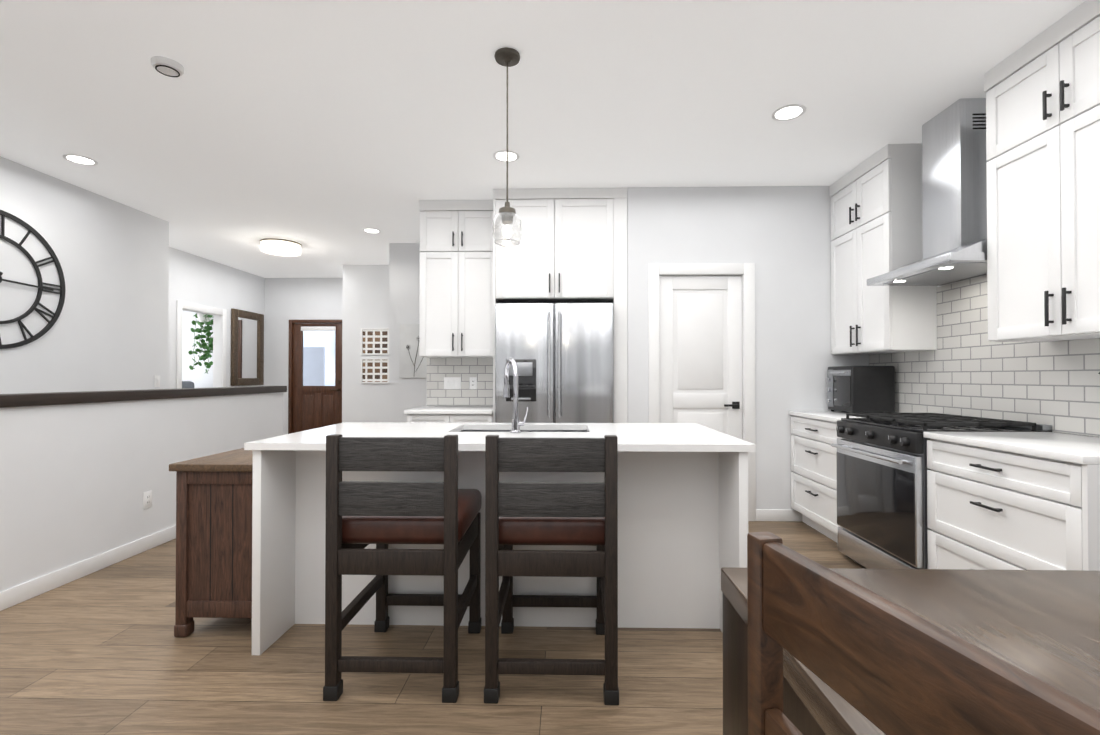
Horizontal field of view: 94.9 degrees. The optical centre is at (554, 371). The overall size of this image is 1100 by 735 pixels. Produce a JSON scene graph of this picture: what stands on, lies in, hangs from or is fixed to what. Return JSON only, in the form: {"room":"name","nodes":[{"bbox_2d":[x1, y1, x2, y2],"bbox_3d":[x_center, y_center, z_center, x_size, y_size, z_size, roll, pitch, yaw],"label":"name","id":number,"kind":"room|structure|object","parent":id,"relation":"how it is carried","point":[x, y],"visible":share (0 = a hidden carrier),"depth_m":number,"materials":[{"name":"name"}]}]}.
{"room":"kitchen","nodes":[
{"label":"kitchen","id":0,"kind":"room"},
{"bbox_2d":[0,386,286,591],"bbox_3d":[-2.914,0.658,1.518,0.170,1.100,7.335,0,-1,1],"label":"wall","id":1,"kind":"structure","parent":0,"point":[81,472],"depth_m":3.13,"materials":[{"name":"paint"}]},
{"bbox_2d":[0,525,175,610],"bbox_3d":[-2.848,1.160,1.506,0.013,0.095,7.323,0,-1,1],"label":"baseboard","id":2,"kind":"structure","parent":1,"relation":"attached to","point":[17,594],"depth_m":2.99,"materials":[{"name":"white wood"}]},
{"bbox_2d":[143,490,151,508],"bbox_3d":[-2.804,0.882,3.483,0.008,0.115,0.070,0,-1,1],"label":"outlet","id":3,"kind":"object","parent":1,"relation":"attached to","point":[147,499],"visible":1,"depth_m":3.48,"materials":[{"name":"white plastic"}]},
{"bbox_2d":[0,521,864,734],"bbox_3d":[-2.316,1.273,3.132,10.200,0.100,10.800,0,-1,1],"label":"floor","id":4,"kind":"structure","parent":0,"point":[104,651],"depth_m":2.01,"materials":[{"name":"brown wood"}]},
{"bbox_2d":[182,381,194,387],"bbox_3d":[-5.660,0.708,7.816,0.700,1.120,0.900,0,-1,1],"label":"armchair","id":5,"kind":"object","parent":4,"relation":"on","point":[187,384],"depth_m":8.05,"materials":[{"name":"fabric"}]},
{"bbox_2d":[169,448,252,636],"bbox_3d":[-1.516,0.824,2.938,0.450,0.795,1.300,0,-1,1],"label":"sideboard","id":6,"kind":"object","parent":4,"relation":"on","point":[213,535],"visible":0.27,"depth_m":2.32,"materials":[{"name":"brown wood"}]},
{"bbox_2d":[323,434,481,702],"bbox_3d":[-0.598,0.726,2.134,0.500,0.975,0.560,0,-1,1],"label":"stool","id":7,"kind":"object","parent":4,"relation":"on","point":[362,515],"visible":1,"depth_m":1.87,"materials":[{"name":"brown wood"}]},
{"bbox_2d":[404,406,492,422],"bbox_3d":[-0.881,0.782,4.519,0.739,0.910,0.644,0,-1,1],"label":"base cabinet","id":8,"kind":"object","parent":4,"relation":"on","point":[453,414],"visible":0.21,"depth_m":4.24,"materials":[{"name":"white wood"}]},
{"bbox_2d":[252,426,747,654],"bbox_3d":[-0.230,0.778,2.609,2.112,0.880,0.938,0,-1,1],"label":"kitchen island","id":9,"kind":"object","parent":4,"relation":"on","point":[682,512],"depth_m":2.40,"materials":[{"name":"white wood"}]},
{"bbox_2d":[244,430,755,453],"bbox_3d":[-0.236,0.321,2.360,2.162,0.030,0.465,0,-1,1],"label":"island countertop","id":10,"kind":"structure","parent":9,"relation":"on","point":[629,441],"depth_m":2.35,"materials":[{"name":"white stone"}]},
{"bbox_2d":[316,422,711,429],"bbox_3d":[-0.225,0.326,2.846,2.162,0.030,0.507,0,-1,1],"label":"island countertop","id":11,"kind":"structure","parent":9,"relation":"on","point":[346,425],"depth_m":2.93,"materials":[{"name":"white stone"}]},
{"bbox_2d":[503,358,527,432],"bbox_3d":[-0.204,0.116,2.637,0.154,0.383,0.236,0,-1,1],"label":"faucet","id":12,"kind":"object","parent":11,"relation":"on","point":[516,424],"visible":1,"depth_m":2.54,"materials":[{"name":"silver metal"}]},
{"bbox_2d":[484,435,618,704],"bbox_3d":[-0.005,0.726,2.120,0.500,0.975,0.560,0,-1,1],"label":"stool","id":13,"kind":"object","parent":4,"relation":"on","point":[551,513],"visible":1,"depth_m":1.85,"materials":[{"name":"brown wood"}]},
{"bbox_2d":[495,303,613,422],"bbox_3d":[0.007,0.326,4.450,0.975,1.780,0.736,0,-1,1],"label":"refrigerator","id":14,"kind":"object","parent":4,"relation":"on","point":[562,354],"visible":0.6,"depth_m":4.14,"materials":[{"name":"silver metal"}]},
{"bbox_2d":[493,187,627,422],"bbox_3d":[0.055,-0.152,4.514,1.127,2.777,0.629,0,-1,1],"label":"tall cabinet","id":15,"kind":"object","parent":4,"relation":"on","point":[571,247],"visible":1,"depth_m":4.24,"materials":[{"name":"white wood"}]},
{"bbox_2d":[789,411,882,542],"bbox_3d":[2.254,0.774,3.773,0.683,0.910,0.789,0,-1,1],"label":"base cabinet","id":16,"kind":"object","parent":4,"relation":"on","point":[814,437],"visible":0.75,"depth_m":3.78,"materials":[{"name":"white wood"}]},
{"bbox_2d":[827,366,894,412],"bbox_3d":[2.372,0.138,3.955,0.363,0.364,0.360,0,-1,1],"label":"toaster oven","id":17,"kind":"object","parent":16,"relation":"on","point":[853,389],"visible":0.96,"depth_m":3.78,"materials":[{"name":"black metal"}]},
{"bbox_2d":[721,567,1099,734],"bbox_3d":[1.188,0.816,0.242,1.660,0.760,1.775,0,-1,1],"label":"dining table","id":18,"kind":"object","parent":4,"relation":"on","point":[1043,625],"visible":0.52,"depth_m":0.93,"materials":[{"name":"brown wood"}]},
{"bbox_2d":[747,531,1099,734],"bbox_3d":[0.490,0.698,0.458,0.460,1.000,0.450,0,-1,-10],"label":"dining chair","id":19,"kind":"object","parent":4,"relation":"on","point":[884,665],"visible":1,"depth_m":0.43,"materials":[{"name":"brown wood"}]},
{"bbox_2d":[831,413,1051,568],"bbox_3d":[2.195,0.745,2.986,0.750,0.954,0.774,0,-1,1],"label":"range","id":20,"kind":"object","parent":4,"relation":"on","point":[882,468],"visible":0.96,"depth_m":2.86,"materials":[{"name":"silver metal"}]},
{"bbox_2d":[923,432,1099,570],"bbox_3d":[2.217,0.759,2.189,0.683,0.910,0.805,0,-1,1],"label":"base cabinet","id":21,"kind":"object","parent":4,"relation":"on","point":[1013,500],"visible":0.77,"depth_m":2.13,"materials":[{"name":"white wood"}]},
{"bbox_2d":[0,0,1084,277],"bbox_3d":[-2.316,-1.567,3.159,10.200,0.020,10.800,0,-1,1],"label":"ceiling","id":22,"kind":"structure","parent":0,"point":[324,132],"depth_m":2.87,"materials":[{"name":"paint"}]},
{"bbox_2d":[62,154,97,165],"bbox_3d":[-3.465,-1.549,3.692,0.192,0.004,0.192,0,-1,1],"label":"recessed light","id":23,"kind":"object","parent":22,"relation":"in","point":[79,159],"visible":1,"depth_m":3.68,"materials":[{"name":"white plastic"}]},
{"bbox_2d":[151,56,183,76],"bbox_3d":[-1.960,-1.540,2.560,0.136,0.038,0.136,0,-1,1],"label":"smoke detector","id":24,"kind":"object","parent":22,"relation":"attached to","point":[166,66],"visible":1,"depth_m":2.53,"materials":[{"name":"white plastic"}]},
{"bbox_2d":[188,313,212,373],"bbox_3d":[-5.167,-0.740,7.469,0.315,1.545,0.335,0,-1,1],"label":"hanging plant","id":25,"kind":"object","parent":22,"relation":"hanging from","point":[205,319],"visible":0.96,"depth_m":7.41,"materials":[{"name":"green plant"}]},
{"bbox_2d":[260,238,301,255],"bbox_3d":[-3.242,-1.472,5.990,0.438,0.108,0.438,0,-1,1],"label":"drum ceiling light","id":26,"kind":"object","parent":22,"relation":"attached to","point":[278,247],"visible":1,"depth_m":5.86,"materials":[{"name":"beige"}]},
{"bbox_2d":[363,228,380,233],"bbox_3d":[-1.983,-1.532,5.489,0.192,0.004,0.192,0,-1,1],"label":"recessed light","id":27,"kind":"object","parent":22,"relation":"in","point":[372,230],"visible":1,"depth_m":5.47,"materials":[{"name":"white plastic"}]},
{"bbox_2d":[493,150,519,161],"bbox_3d":[-0.345,-1.550,3.633,0.192,0.004,0.192,0,-1,1],"label":"recessed light","id":28,"kind":"object","parent":22,"relation":"in","point":[500,156],"visible":0.85,"depth_m":3.63,"materials":[{"name":"white plastic"}]},
{"bbox_2d":[492,47,521,246],"bbox_3d":[-0.231,-1.089,2.486,0.146,0.941,0.146,0,-1,1],"label":"pendant light","id":29,"kind":"object","parent":22,"relation":"hanging from","point":[507,227],"visible":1,"depth_m":2.45,"materials":[{"name":"grey metal"}]},
{"bbox_2d":[771,104,805,120],"bbox_3d":[1.408,-1.555,3.033,0.192,0.004,0.192,0,-1,1],"label":"recessed light","id":30,"kind":"object","parent":22,"relation":"in","point":[789,112],"visible":1,"depth_m":3.03,"materials":[{"name":"white plastic"}]},
{"bbox_2d":[0,156,1098,509],"bbox_3d":[-2.316,-0.167,3.155,10.040,2.780,10.620,0,-1,1],"label":"wall","id":31,"kind":"structure","parent":0,"point":[130,276],"depth_m":4.22,"materials":[{"name":"paint"}]},
{"bbox_2d":[0,210,65,348],"bbox_3d":[-3.971,-0.662,3.588,0.024,1.000,1.000,0,-1,1],"label":"wall clock","id":32,"kind":"object","parent":31,"relation":"attached to","point":[54,316],"visible":1,"depth_m":3.87,"materials":[{"name":"black metal"}]},
{"bbox_2d":[154,376,159,386],"bbox_3d":[-3.948,0.095,5.021,0.010,0.115,0.070,0,-1,1],"label":"light switch","id":33,"kind":"object","parent":31,"relation":"attached to","point":[156,381],"visible":1,"depth_m":5.01,"materials":[{"name":"white plastic"}]},
{"bbox_2d":[176,300,226,388],"bbox_3d":[-4.737,0.185,6.719,0.136,2.145,0.910,0,-1,1],"label":"door frame","id":34,"kind":"structure","parent":31,"relation":"attached to","point":[219,341],"depth_m":7.09,"materials":[{"name":"white wood"}]},
{"bbox_2d":[231,308,263,385],"bbox_3d":[-4.641,-0.354,7.652,0.044,1.120,0.740,0,-1,1],"label":"wall mirror","id":35,"kind":"object","parent":31,"relation":"attached to","point":[247,347],"visible":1,"depth_m":7.62,"materials":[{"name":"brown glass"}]},
{"bbox_2d":[288,320,341,433],"bbox_3d":[-3.787,0.218,8.120,0.930,2.105,0.115,0,-1,1],"label":"door frame","id":36,"kind":"structure","parent":31,"relation":"attached to","point":[290,395],"depth_m":8.08,"materials":[{"name":"brown wood"}]},
{"bbox_2d":[293,323,341,432],"bbox_3d":[-3.788,0.241,8.089,0.822,2.040,0.105,0,-1,1],"label":"entry door","id":37,"kind":"structure","parent":31,"relation":"in","point":[317,375],"depth_m":8.11,"materials":[{"name":"brown wood"}]},
{"bbox_2d":[361,328,388,354],"bbox_3d":[-2.478,-0.428,7.130,0.506,0.380,0.024,0,-1,1],"label":"picture frame","id":38,"kind":"object","parent":31,"relation":"attached to","point":[374,341],"depth_m":7.13,"materials":[{"name":"white plastic"}]},
{"bbox_2d":[361,358,388,383],"bbox_3d":[-2.478,-0.013,7.126,0.506,0.360,0.024,0,-1,1],"label":"picture frame","id":39,"kind":"object","parent":31,"relation":"attached to","point":[373,370],"depth_m":7.13,"materials":[{"name":"white plastic"}]},
{"bbox_2d":[399,324,426,377],"bbox_3d":[-1.614,-0.245,5.960,0.424,0.630,0.040,0,-1,1],"label":"canvas art","id":40,"kind":"object","parent":31,"relation":"attached to","point":[412,363],"visible":0.52,"depth_m":5.95},
{"bbox_2d":[427,358,492,405],"bbox_3d":[-0.865,0.097,4.846,0.723,0.461,0.008,0,-1,1],"label":"wall","id":41,"kind":"structure","parent":31,"relation":"attached to","point":[464,369],"depth_m":4.84,"materials":[{"name":"tile"}]},
{"bbox_2d":[444,377,460,388],"bbox_3d":[-0.977,0.110,4.839,0.162,0.115,0.010,0,-1,1],"label":"light switch","id":42,"kind":"object","parent":41,"relation":"attached to","point":[452,382],"visible":1,"depth_m":4.84,"materials":[{"name":"white plastic"}]},
{"bbox_2d":[419,199,492,357],"bbox_3d":[-0.858,-0.838,4.671,0.701,1.402,0.369,0,-1,1],"label":"upper cabinet","id":43,"kind":"object","parent":41,"relation":"attached to","point":[456,285],"visible":0.9,"depth_m":4.52,"materials":[{"name":"white wood"}]},
{"bbox_2d":[470,377,476,388],"bbox_3d":[-0.777,0.110,4.835,0.070,0.115,0.008,0,-1,1],"label":"outlet","id":44,"kind":"object","parent":41,"relation":"attached to","point":[473,382],"visible":1,"depth_m":4.83,"materials":[{"name":"white plastic"}]},
{"bbox_2d":[659,276,741,439],"bbox_3d":[1.224,0.212,4.214,0.688,2.032,0.093,0,-1,1],"label":"pantry door","id":45,"kind":"structure","parent":31,"relation":"in","point":[700,350],"depth_m":4.23,"materials":[{"name":"white wood"}]},
{"bbox_2d":[648,263,755,520],"bbox_3d":[1.225,0.166,4.238,0.880,2.135,0.106,0,-1,1],"label":"door frame","id":46,"kind":"structure","parent":31,"relation":"attached to","point":[746,271],"depth_m":4.19,"materials":[{"name":"white wood"}]},
{"bbox_2d":[756,509,801,520],"bbox_3d":[1.856,1.186,4.170,0.385,0.095,0.013,0,-1,1],"label":"baseboard","id":47,"kind":"structure","parent":31,"relation":"attached to","point":[761,514],"depth_m":4.16,"materials":[{"name":"white wood"}]},
{"bbox_2d":[869,275,1099,436],"bbox_3d":[2.574,-0.134,2.852,0.008,0.885,2.640,0,-1,1],"label":"wall","id":48,"kind":"structure","parent":31,"relation":"attached to","point":[966,368],"depth_m":3.00,"materials":[{"name":"tile"}]},
{"bbox_2d":[829,143,936,354],"bbox_3d":[2.422,-0.846,3.801,0.348,1.402,0.759,0,-1,1],"label":"upper cabinet","id":49,"kind":"object","parent":48,"relation":"attached to","point":[876,213],"visible":0.98,"depth_m":3.54,"materials":[{"name":"white wood"}]},
{"bbox_2d":[867,98,987,285],"bbox_3d":[2.329,-1.064,3.010,0.496,0.982,0.742,0,-1,1],"label":"range hood","id":50,"kind":"object","parent":48,"relation":"attached to","point":[954,198],"visible":0.83,"depth_m":2.91,"materials":[{"name":"silver metal"}]},
{"bbox_2d":[984,0,1099,341],"bbox_3d":[2.386,-0.861,2.237,0.348,1.402,0.788,0,-1,1],"label":"upper cabinet","id":51,"kind":"object","parent":48,"relation":"attached to","point":[1042,90],"visible":1,"depth_m":2.30,"materials":[{"name":"white wood"}]}
]}

